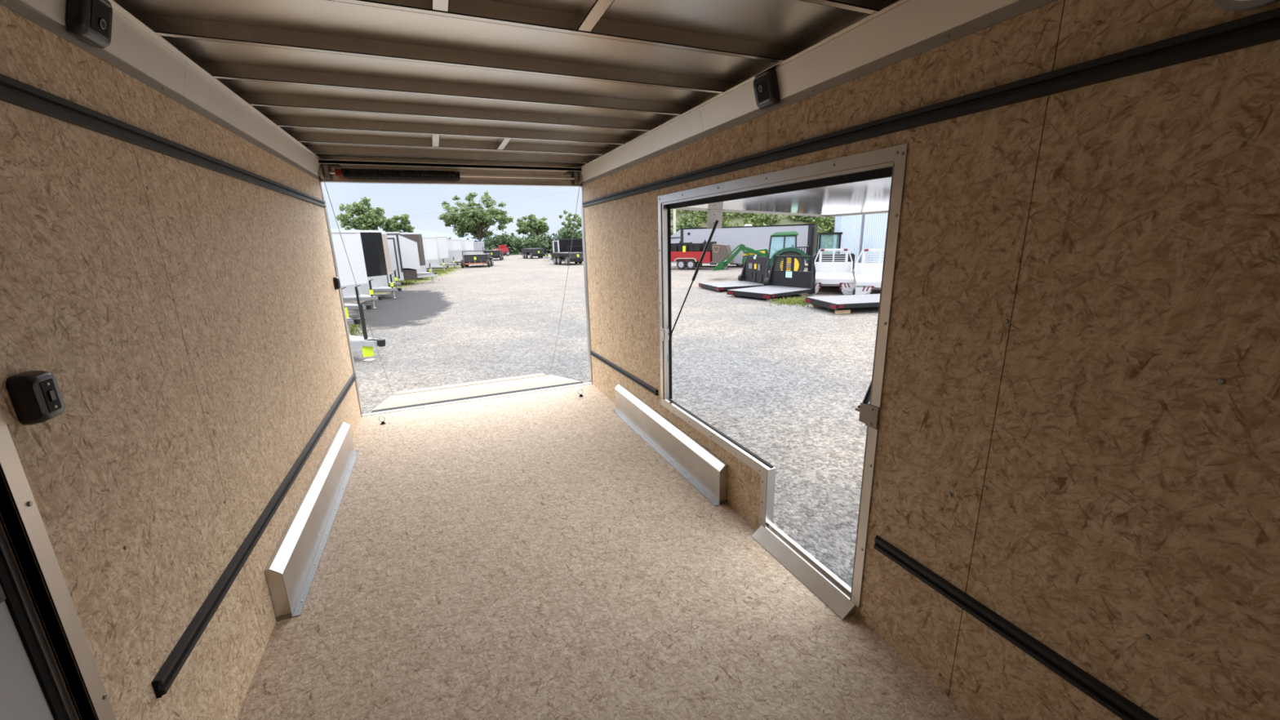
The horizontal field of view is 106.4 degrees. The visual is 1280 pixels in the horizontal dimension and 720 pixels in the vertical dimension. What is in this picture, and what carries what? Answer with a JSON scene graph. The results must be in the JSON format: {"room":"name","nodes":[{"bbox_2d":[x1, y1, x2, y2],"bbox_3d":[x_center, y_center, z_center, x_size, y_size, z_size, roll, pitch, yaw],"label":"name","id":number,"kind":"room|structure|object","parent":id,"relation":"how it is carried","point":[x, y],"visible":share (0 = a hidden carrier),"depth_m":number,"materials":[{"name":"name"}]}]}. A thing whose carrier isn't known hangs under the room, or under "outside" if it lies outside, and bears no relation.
{"room":"cargo space","nodes":[
{"label":"cargo space","id":0,"kind":"room"},
{"bbox_2d":[0,4,360,719],"bbox_3d":[-1.620,0.086,1.620,0.054,2.500,6.620,-7,15,-22],"label":"wall","id":1,"kind":"structure","parent":0,"point":[186,318],"depth_m":1.54,"materials":[{"name":"beige wood"}]},
{"bbox_2d":[5,370,64,425],"bbox_3d":[-1.357,0.083,1.084,0.042,0.114,0.086,-7,15,-22],"label":"light switch","id":2,"kind":"object","parent":1,"relation":"attached to","point":[36,397],"visible":1,"depth_m":1.06,"materials":[{"name":"black plastic"}]},
{"bbox_2d":[0,408,116,719],"bbox_3d":[-1.157,0.604,0.650,0.058,1.910,0.998,-7,15,-22],"label":"door","id":3,"kind":"structure","parent":1,"relation":"in","point":[32,686],"depth_m":1.04,"materials":[{"name":"metal"}]},
{"bbox_2d":[65,0,112,48],"bbox_3d":[-1.593,-1.002,1.391,0.068,0.148,0.152,-7,15,-22],"label":"ceiling light","id":4,"kind":"object","parent":1,"relation":"attached to","point":[89,20],"visible":1,"depth_m":1.37,"materials":[{"name":"black plastic"}]},
{"bbox_2d":[0,0,322,180],"bbox_3d":[-1.583,-0.982,1.355,0.074,0.162,6.580,-7,15,-22],"label":"trim","id":5,"kind":"structure","parent":1,"relation":"attached to","point":[135,49],"depth_m":1.86,"materials":[{"name":"metal"}]},
{"bbox_2d":[0,73,325,207],"bbox_3d":[-1.611,-0.709,1.437,0.020,0.058,6.538,-7,15,-22],"label":"rail","id":6,"kind":"object","parent":1,"relation":"attached to","point":[13,91],"visible":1,"depth_m":1.49,"materials":[{"name":"black metal"}]},
{"bbox_2d":[151,373,355,698],"bbox_3d":[-2.105,0.548,3.067,0.020,0.096,3.781,-7,15,-22],"label":"rail","id":7,"kind":"object","parent":1,"relation":"attached to","point":[171,667],"visible":1,"depth_m":1.83,"materials":[{"name":"black metal"}]},
{"bbox_2d":[333,276,340,289],"bbox_3d":[-2.800,-0.710,4.433,0.042,0.114,0.086,-7,15,-22],"label":"light switch","id":8,"kind":"object","parent":1,"relation":"attached to","point":[336,280],"visible":1,"depth_m":4.40,"materials":[{"name":"black plastic"}]},
{"bbox_2d":[113,0,895,164],"bbox_3d":[-0.494,-1.238,1.785,2.560,0.070,6.620,-7,15,-22],"label":"ceiling","id":9,"kind":"structure","parent":0,"point":[561,82],"depth_m":2.12,"materials":[{"name":"metal"}]},
{"bbox_2d":[235,383,973,719],"bbox_3d":[-0.433,1.165,2.394,2.560,0.030,6.620,-7,15,-22],"label":"floor","id":10,"kind":"structure","parent":0,"point":[528,556],"depth_m":2.31,"materials":[{"name":"beige wood"}]},
{"bbox_2d":[264,422,359,621],"bbox_3d":[-2.049,0.863,3.130,0.096,0.272,2.030,-7,15,-22],"label":"cover","id":11,"kind":"object","parent":10,"relation":"on","point":[288,572],"visible":1,"depth_m":2.67,"materials":[{"name":"metal"}]},
{"bbox_2d":[378,415,386,424],"bbox_3d":[-2.510,0.583,4.670,0.052,0.083,0.052,9,17,35],"label":"ring","id":12,"kind":"object","parent":10,"relation":"on","point":[383,422],"visible":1,"depth_m":4.67,"materials":[{"name":"silver metal"}]},
{"bbox_2d":[612,383,728,506],"bbox_3d":[0.142,0.594,3.977,0.096,0.272,1.990,-7,15,-22],"label":"cover","id":13,"kind":"object","parent":10,"relation":"on","point":[707,473],"visible":1,"depth_m":3.63,"materials":[{"name":"metal"}]},
{"bbox_2d":[343,251,879,587],"bbox_3d":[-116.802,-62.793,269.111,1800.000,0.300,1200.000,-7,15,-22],"label":"ground","id":14,"kind":"structure","parent":0,"point":[785,383],"depth_m":9.23,"materials":[{"name":"grey gravel"}]},
{"bbox_2d":[341,287,360,335],"bbox_3d":[-10.412,-1.946,12.760,7.128,2.400,1.960,3,15,17],"label":"trailer","id":15,"kind":"object","parent":14,"relation":"on","point":[349,321],"visible":0.04,"depth_m":11.92,"materials":[{"name":"white paint"}]},
{"bbox_2d":[330,230,382,308],"bbox_3d":[-12.555,-3.349,17.819,7.028,2.740,2.160,3,15,17],"label":"trailer","id":16,"kind":"object","parent":14,"relation":"on","point":[352,241],"visible":0.16,"depth_m":17.39,"materials":[{"name":"white paint"}]},
{"bbox_2d":[344,284,371,319],"bbox_3d":[-11.802,-2.562,15.533,7.428,2.300,1.860,3,15,17],"label":"trailer","id":17,"kind":"object","parent":14,"relation":"on","point":[349,306],"visible":0.06,"depth_m":14.65,"materials":[{"name":"white paint"}]},
{"bbox_2d":[347,318,372,336],"bbox_3d":[-7.675,-0.748,12.425,1.240,0.108,4.362,-7,15,-22],"label":"grass","id":18,"kind":"structure","parent":14,"relation":"on","point":[352,326],"depth_m":12.81,"materials":[{"name":"green plant"}]},
{"bbox_2d":[335,196,389,231],"bbox_3d":[-28.824,-13.507,50.556,4.943,7.155,4.248,-7,15,-22],"label":"tree","id":19,"kind":"object","parent":14,"relation":"on","point":[368,218],"visible":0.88,"depth_m":49.62,"materials":[{"name":"green plant"}]},
{"bbox_2d":[349,301,385,361],"bbox_3d":[-8.162,-1.378,9.987,6.728,2.550,1.960,3,15,17],"label":"trailer","id":20,"kind":"object","parent":14,"relation":"on","point":[366,343],"visible":0.09,"depth_m":9.25,"materials":[{"name":"white paint"}]},
{"bbox_2d":[360,230,401,297],"bbox_3d":[-13.675,-4.167,20.999,7.528,2.820,2.160,3,15,17],"label":"trailer","id":21,"kind":"object","parent":14,"relation":"on","point":[371,240],"visible":0.2,"depth_m":20.56,"materials":[{"name":"white paint"}]},
{"bbox_2d":[381,232,404,291],"bbox_3d":[-13.128,-4.788,23.438,3.513,2.800,2.160,3,15,17],"label":"trailer","id":22,"kind":"object","parent":14,"relation":"on","point":[384,240],"visible":0.11,"depth_m":24.02,"materials":[{"name":"white paint"}]},
{"bbox_2d":[384,213,414,232],"bbox_3d":[-26.157,-13.165,52.386,2.984,5.464,2.616,-14,19,-41],"label":"tree","id":23,"kind":"object","parent":14,"relation":"on","point":[404,225],"visible":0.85,"depth_m":51.53,"materials":[{"name":"green plant"}]},
{"bbox_2d":[381,231,438,282],"bbox_3d":[-15.348,-5.414,26.007,7.919,2.860,2.350,-9,16,-27],"label":"trailer","id":24,"kind":"object","parent":14,"relation":"on","point":[403,250],"visible":0.1,"depth_m":26.05,"materials":[{"name":"white paint"}]},
{"bbox_2d":[399,232,436,279],"bbox_3d":[-16.439,-6.678,31.025,7.528,2.900,2.160,3,15,17],"label":"trailer","id":25,"kind":"object","parent":14,"relation":"on","point":[415,236],"visible":0.11,"depth_m":30.72,"materials":[{"name":"white paint"}]},
{"bbox_2d":[373,265,462,295],"bbox_3d":[-15.115,-5.867,33.379,4.210,0.108,36.989,-4,14,-10],"label":"grass","id":26,"kind":"structure","parent":14,"relation":"on","point":[446,270],"depth_m":32.09,"materials":[{"name":"green plant"}]},
{"bbox_2d":[422,236,448,271],"bbox_3d":[-19.150,-8.755,39.804,7.428,2.750,2.160,3,15,17],"label":"trailer","id":27,"kind":"object","parent":14,"relation":"on","point":[429,243],"visible":0.16,"depth_m":38.91,"materials":[{"name":"white paint"}]},
{"bbox_2d":[426,235,458,268],"bbox_3d":[-19.978,-9.871,44.086,7.428,2.850,2.160,3,15,17],"label":"trailer","id":28,"kind":"object","parent":14,"relation":"on","point":[442,243],"visible":0.12,"depth_m":43.21,"materials":[{"name":"white paint"}]},
{"bbox_2d":[446,239,463,262],"bbox_3d":[-20.976,-11.395,50.714,7.428,2.600,2.060,6,16,27],"label":"trailer","id":29,"kind":"object","parent":14,"relation":"on","point":[455,248],"visible":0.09,"depth_m":49.36,"materials":[{"name":"white paint"}]},
{"bbox_2d":[461,240,477,259],"bbox_3d":[-21.590,-12.731,56.150,7.428,2.550,2.260,6,16,27],"label":"trailer","id":30,"kind":"object","parent":14,"relation":"on","point":[467,245],"visible":0.1,"depth_m":54.76,"materials":[{"name":"white paint"}]},
{"bbox_2d":[437,191,513,241],"bbox_3d":[-31.192,-26.223,91.754,13.841,11.692,11.431,-7,15,-22],"label":"tree","id":31,"kind":"object","parent":14,"relation":"on","point":[475,222],"visible":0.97,"depth_m":89.50,"materials":[{"name":"green plant"}]},
{"bbox_2d":[368,373,585,413],"bbox_3d":[-2.203,0.396,6.566,2.350,0.492,2.458,-7,15,-22],"label":"ramp","id":32,"kind":"structure","parent":14,"relation":"on","point":[476,389],"depth_m":6.29,"materials":[{"name":"white metal"}]},
{"bbox_2d":[460,250,493,267],"bbox_3d":[-15.459,-9.781,46.041,2.560,1.495,5.977,-4,14,-10],"label":"trailer","id":33,"kind":"object","parent":14,"relation":"on","point":[484,258],"visible":1,"depth_m":43.59,"materials":[{"name":"black metal"}]},
{"bbox_2d":[473,241,484,253],"bbox_3d":[-23.379,-14.886,65.344,7.428,2.300,2.060,6,16,27],"label":"trailer","id":34,"kind":"object","parent":14,"relation":"on","point":[477,246],"visible":0.04,"depth_m":63.92,"materials":[{"name":"white paint"}]},
{"bbox_2d":[482,246,503,260],"bbox_3d":[-18.754,-13.670,61.417,2.360,1.645,5.976,-4,14,-10],"label":"trailer","id":35,"kind":"object","parent":14,"relation":"on","point":[495,253],"visible":0.59,"depth_m":59.10,"materials":[{"name":"black metal"}]},
{"bbox_2d":[493,244,510,255],"bbox_3d":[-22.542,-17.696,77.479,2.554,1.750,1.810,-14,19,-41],"label":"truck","id":36,"kind":"object","parent":14,"relation":"on","point":[505,251],"visible":0.49,"depth_m":77.29,"materials":[{"name":"red paint"}]},
{"bbox_2d":[497,244,506,248],"bbox_3d":[-22.265,-18.351,77.592,1.000,0.550,1.000,-14,19,-41],"label":"hood","id":37,"kind":"object","parent":36,"relation":"attached to","point":[500,246],"depth_m":77.24,"materials":[{"name":"red paint"}]},
{"bbox_2d":[446,226,582,254],"bbox_3d":[-25.210,-20.951,88.231,47.232,5.685,32.914,-7,15,-22],"label":"thicket","id":38,"kind":"object","parent":14,"relation":"on","point":[514,245],"visible":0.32,"depth_m":84.11,"materials":[{"name":"green plant"}]},
{"bbox_2d":[515,213,550,236],"bbox_3d":[-22.240,-26.399,99.647,7.203,7.719,6.123,-7,15,-22],"label":"tree","id":39,"kind":"object","parent":14,"relation":"on","point":[535,227],"visible":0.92,"depth_m":98.16,"materials":[{"name":"green plant"}]},
{"bbox_2d":[520,246,548,258],"bbox_3d":[-14.557,-14.451,64.288,2.360,1.545,5.976,-10,17,-31],"label":"trailer","id":40,"kind":"object","parent":14,"relation":"on","point":[540,252],"visible":0.91,"depth_m":62.46,"materials":[{"name":"black metal"}]},
{"bbox_2d":[542,240,558,260],"bbox_3d":[-7.660,-13.090,56.887,7.828,2.200,2.160,-3,14,-7],"label":"trailer","id":41,"kind":"object","parent":14,"relation":"on","point":[554,242],"visible":0.15,"depth_m":55.56,"materials":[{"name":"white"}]},
{"bbox_2d":[546,238,582,261],"bbox_3d":[-6.406,-12.203,52.957,7.828,2.350,2.260,-3,14,-7],"label":"trailer","id":42,"kind":"object","parent":14,"relation":"on","point":[563,245],"visible":0.16,"depth_m":51.63,"materials":[{"name":"black paint"}]},
{"bbox_2d":[550,245,583,265],"bbox_3d":[-7.082,-10.040,45.821,2.410,1.695,5.976,-10,17,-31],"label":"trailer","id":43,"kind":"object","parent":14,"relation":"on","point":[576,257],"visible":0.81,"depth_m":43.98,"materials":[{"name":"black metal"}]},
{"bbox_2d":[558,209,582,232],"bbox_3d":[-11.740,-22.002,82.248,4.836,7.225,4.399,-7,15,-22],"label":"tree","id":44,"kind":"object","parent":14,"relation":"on","point":[578,220],"visible":0.57,"depth_m":81.17,"materials":[{"name":"green plant"}]},
{"bbox_2d":[671,240,716,269],"bbox_3d":[3.146,-7.500,34.079,4.450,1.974,1.850,5,16,24],"label":"trailer","id":45,"kind":"object","parent":14,"relation":"on","point":[686,255],"visible":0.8,"depth_m":33.23,"materials":[{"name":"red paint"}]},
{"bbox_2d":[711,244,733,270],"bbox_3d":[5.672,-7.059,32.724,1.350,1.720,0.937,5,16,24],"label":"hopper","id":46,"kind":"object","parent":14,"relation":"on","point":[719,251],"visible":0.73,"depth_m":32.36,"materials":[{"name":"beige metal"}]},
{"bbox_2d":[698,254,768,292],"bbox_3d":[3.995,-3.774,20.575,2.330,1.400,2.414,-5,15,-14],"label":"deck","id":47,"kind":"object","parent":14,"relation":"on","point":[755,269],"visible":0.94,"depth_m":20.55,"materials":[{"name":"metal"}]},
{"bbox_2d":[671,223,817,267],"bbox_3d":[6.823,-8.453,35.506,11.607,3.000,2.480,5,16,24],"label":"trailer","id":48,"kind":"object","parent":14,"relation":"on","point":[756,237],"visible":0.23,"depth_m":33.86,"materials":[{"name":"silver metal"}]},
{"bbox_2d":[711,231,809,271],"bbox_3d":[6.173,-5.355,24.646,4.732,2.359,1.920,2,15,14],"label":"tractor","id":49,"kind":"object","parent":14,"relation":"on","point":[781,243],"visible":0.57,"depth_m":23.76,"materials":[{"name":"green metal"}]},
{"bbox_2d":[742,248,768,263],"bbox_3d":[5.920,-5.358,24.711,1.290,0.741,0.715,2,15,14],"label":"hood","id":50,"kind":"object","parent":49,"relation":"attached to","point":[749,251],"depth_m":24.29,"materials":[{"name":"green paint"}]},
{"bbox_2d":[726,255,816,301],"bbox_3d":[4.828,-3.087,17.737,2.530,1.420,2.264,-11,17,-33],"label":"deck","id":51,"kind":"object","parent":14,"relation":"on","point":[784,282],"visible":1,"depth_m":17.93,"materials":[{"name":"metal"}]},
{"bbox_2d":[763,294,769,298],"bbox_3d":[4.339,-2.171,16.431,0.005,0.110,0.300,-11,17,-33],"label":"tail light","id":52,"kind":"object","parent":51,"relation":"attached to","point":[765,296],"depth_m":16.43,"materials":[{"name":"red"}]},
{"bbox_2d":[763,294,826,306],"bbox_3d":[5.506,-1.974,15.924,2.723,0.120,2.434,1,14,8],"label":"grass","id":53,"kind":"structure","parent":14,"relation":"on","point":[793,300],"depth_m":15.88,"materials":[{"name":"green plant"}]},
{"bbox_2d":[796,226,854,271],"bbox_3d":[9.906,-5.910,26.074,3.200,2.550,1.510,2,15,14],"label":"tractor","id":54,"kind":"object","parent":14,"relation":"on","point":[824,240],"visible":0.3,"depth_m":25.53,"materials":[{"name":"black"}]},
{"bbox_2d":[807,248,853,294],"bbox_3d":[7.605,-3.525,18.987,1.560,1.640,3.252,4,15,22],"label":"truck bed","id":55,"kind":"object","parent":14,"relation":"on","point":[833,276],"visible":0.86,"depth_m":19.32,"materials":[{"name":"metal"}]},
{"bbox_2d":[805,293,879,314],"bbox_3d":[6.994,-1.710,14.367,3.426,0.300,1.818,-4,14,-8],"label":"deck","id":56,"kind":"object","parent":14,"relation":"on","point":[868,300],"visible":0.63,"depth_m":13.90,"materials":[{"name":"metal"}]},
{"bbox_2d":[830,304,835,309],"bbox_3d":[5.411,-1.488,13.425,0.005,0.110,0.300,-4,14,-8],"label":"tail light","id":57,"kind":"object","parent":56,"relation":"attached to","point":[832,306],"depth_m":13.43,"materials":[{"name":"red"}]},
{"bbox_2d":[834,213,888,271],"bbox_3d":[16.370,-7.386,25.612,8.400,5.320,14.229,1,14,8],"label":"metal building","id":58,"kind":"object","parent":14,"relation":"on","point":[860,232],"visible":0.18,"depth_m":26.78,"materials":[{"name":"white metal"}]},
{"bbox_2d":[853,248,884,294],"bbox_3d":[8.819,-3.203,17.470,1.750,1.580,3.452,4,15,22],"label":"truck bed","id":59,"kind":"object","parent":14,"relation":"on","point":[868,276],"visible":0.55,"depth_m":18.77,"materials":[{"name":"metal"}]},
{"bbox_2d":[671,208,830,232],"bbox_3d":[31.231,-19.743,60.938,71.880,13.498,70.529,-7,15,-22],"label":"hillside","id":60,"kind":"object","parent":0,"point":[783,221],"depth_m":57.87,"materials":[{"name":"plant"}]},
{"bbox_2d":[673,208,675,233],"bbox_3d":[3.589,-14.812,49.733,1.800,8.500,0.309,-7,15,-22],"label":"utility pole","id":61,"kind":"object","parent":60,"relation":"on","point":[674,210],"visible":0.23,"depth_m":49.71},
{"bbox_2d":[670,208,835,244],"bbox_3d":[29.421,-18.471,56.160,53.660,11.932,28.054,2,15,13],"label":"shrubs","id":62,"kind":"object","parent":60,"relation":"on","point":[694,219],"visible":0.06,"depth_m":56.77,"materials":[{"name":"green plant"}]},
{"bbox_2d":[582,0,1279,719],"bbox_3d":[0.691,-0.207,2.546,0.054,2.500,6.620,-7,15,-22],"label":"wall","id":63,"kind":"structure","parent":0,"point":[1078,433],"depth_m":1.33,"materials":[{"name":"brown wood"}]},
{"bbox_2d":[318,164,582,183],"bbox_3d":[-1.747,-1.833,4.716,2.405,0.135,0.100,-7,15,-22],"label":"spring","id":64,"kind":"object","parent":63,"relation":"attached to","point":[356,173],"visible":0.99,"depth_m":4.52,"materials":[{"name":"black metal"}]},
{"bbox_2d":[323,178,392,393],"bbox_3d":[-3.212,-0.576,5.615,0.006,2.703,2.204,-7,15,-21],"label":"cable","id":65,"kind":"object","parent":64,"relation":"hanging from","point":[323,179],"visible":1,"depth_m":5.11,"materials":[{"name":"metal"}]},
{"bbox_2d":[550,183,580,373],"bbox_3d":[-1.050,-0.850,6.482,0.006,2.703,2.204,-7,15,-22],"label":"cable","id":66,"kind":"object","parent":64,"relation":"hanging from","point":[580,184],"visible":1,"depth_m":6.04,"materials":[{"name":"metal"}]},
{"bbox_2d":[318,159,582,172],"bbox_3d":[-1.740,-1.890,4.688,2.380,0.030,0.150,-7,15,-22],"label":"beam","id":67,"kind":"structure","parent":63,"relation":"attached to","point":[461,167],"depth_m":4.62,"materials":[{"name":"metal"}]},
{"bbox_2d":[317,155,592,417],"bbox_3d":[-1.729,-0.757,5.018,2.560,2.530,0.240,-7,15,-22],"label":"trim","id":68,"kind":"structure","parent":63,"relation":"attached to","point":[464,166],"depth_m":4.80,"materials":[{"name":"metal"}]},
{"bbox_2d":[590,350,657,395],"bbox_3d":[-0.223,0.091,4.830,0.020,0.095,1.878,-7,15,-22],"label":"rail","id":69,"kind":"object","parent":63,"relation":"attached to","point":[628,375],"visible":1,"depth_m":4.59,"materials":[{"name":"black metal"}]},
{"bbox_2d":[660,220,718,341],"bbox_3d":[0.381,-0.610,3.702,0.450,0.898,0.120,-7,15,-22],"label":"gas strut","id":70,"kind":"object","parent":63,"relation":"attached to","point":[665,335],"visible":1,"depth_m":3.66,"materials":[{"name":"black metal"}]},
{"bbox_2d":[666,167,892,228],"bbox_3d":[1.448,-0.955,2.996,1.889,0.190,2.005,-7,15,-22],"label":"door","id":71,"kind":"structure","parent":63,"relation":"in","point":[872,196],"depth_m":2.86,"materials":[{"name":"metal"}]},
{"bbox_2d":[657,142,907,619],"bbox_3d":[0.557,-0.022,2.857,0.135,1.989,2.084,-7,15,-22],"label":"trim","id":72,"kind":"structure","parent":63,"relation":"attached to","point":[842,599],"depth_m":2.32,"materials":[{"name":"metal"}]},
{"bbox_2d":[578,0,1057,185],"bbox_3d":[0.616,-1.261,2.236,0.074,0.162,6.580,-7,15,-22],"label":"trim","id":73,"kind":"structure","parent":63,"relation":"attached to","point":[901,30],"depth_m":1.88,"materials":[{"name":"metal"}]},
{"bbox_2d":[753,69,780,109],"bbox_3d":[0.595,-1.280,2.268,0.067,0.148,0.152,-7,15,-22],"label":"ceiling light","id":74,"kind":"object","parent":73,"relation":"attached to","point":[766,87],"visible":1,"depth_m":2.24,"materials":[{"name":"black plastic"}]},
{"bbox_2d":[855,380,879,430],"bbox_3d":[1.125,-0.189,1.972,0.444,0.896,0.128,-7,15,-22],"label":"gas strut","id":75,"kind":"object","parent":63,"relation":"attached to","point":[868,414],"visible":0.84,"depth_m":1.98,"materials":[{"name":"black metal"}]},
{"bbox_2d":[582,7,1279,207],"bbox_3d":[0.638,-0.997,2.338,0.020,0.058,6.538,-7,15,-22],"label":"rail","id":76,"kind":"object","parent":63,"relation":"attached to","point":[1264,27],"visible":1,"depth_m":1.30,"materials":[{"name":"black metal"}]},
{"bbox_2d":[873,535,1158,719],"bbox_3d":[1.467,1.033,0.914,0.020,0.056,2.463,-7,15,-22],"label":"rail","id":77,"kind":"object","parent":63,"relation":"attached to","point":[1122,707],"visible":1,"depth_m":1.51,"materials":[{"name":"black metal"}]},
{"bbox_2d":[1213,0,1279,11],"bbox_3d":[1.224,-0.783,0.930,0.030,0.172,0.172,-7,15,-22],"label":"dome light","id":78,"kind":"object","parent":63,"relation":"attached to","point":[1228,5],"visible":1,"depth_m":0.97,"materials":[{"name":"white paint"}]},
{"label":"outside","id":79,"kind":"structure","parent":0,"visible":0},
{"bbox_2d":[330,226,554,241],"bbox_3d":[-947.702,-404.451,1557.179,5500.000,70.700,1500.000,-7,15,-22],"label":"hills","id":80,"kind":"structure","parent":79,"point":[424,233],"depth_m":1255.71,"materials":[{"name":"white"}]},
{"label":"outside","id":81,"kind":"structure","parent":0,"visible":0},
{"bbox_2d":[385,186,559,213],"bbox_3d":[-11.637,-24.271,64.970,46.696,8.134,0.035,-5,15,-12],"label":"power line","id":82,"kind":"object","parent":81,"point":[557,187],"visible":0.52,"depth_m":63.28,"materials":[{"name":"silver metal"}]},
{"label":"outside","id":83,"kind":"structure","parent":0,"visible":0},
{"bbox_2d":[387,189,575,218],"bbox_3d":[-10.243,-24.011,65.635,47.682,8.434,0.035,-5,15,-12],"label":"power line","id":84,"kind":"object","parent":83,"point":[575,189],"visible":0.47,"depth_m":64.06,"materials":[{"name":"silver metal"}]},
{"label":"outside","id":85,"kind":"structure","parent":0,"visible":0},
{"bbox_2d":[332,196,575,226],"bbox_3d":[-23.462,-24.750,75.372,70.011,7.735,20.033,-7,15,-22],"label":"power line","id":86,"kind":"object","parent":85,"point":[574,197],"visible":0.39,"depth_m":75.52,"materials":[{"name":"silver metal"}]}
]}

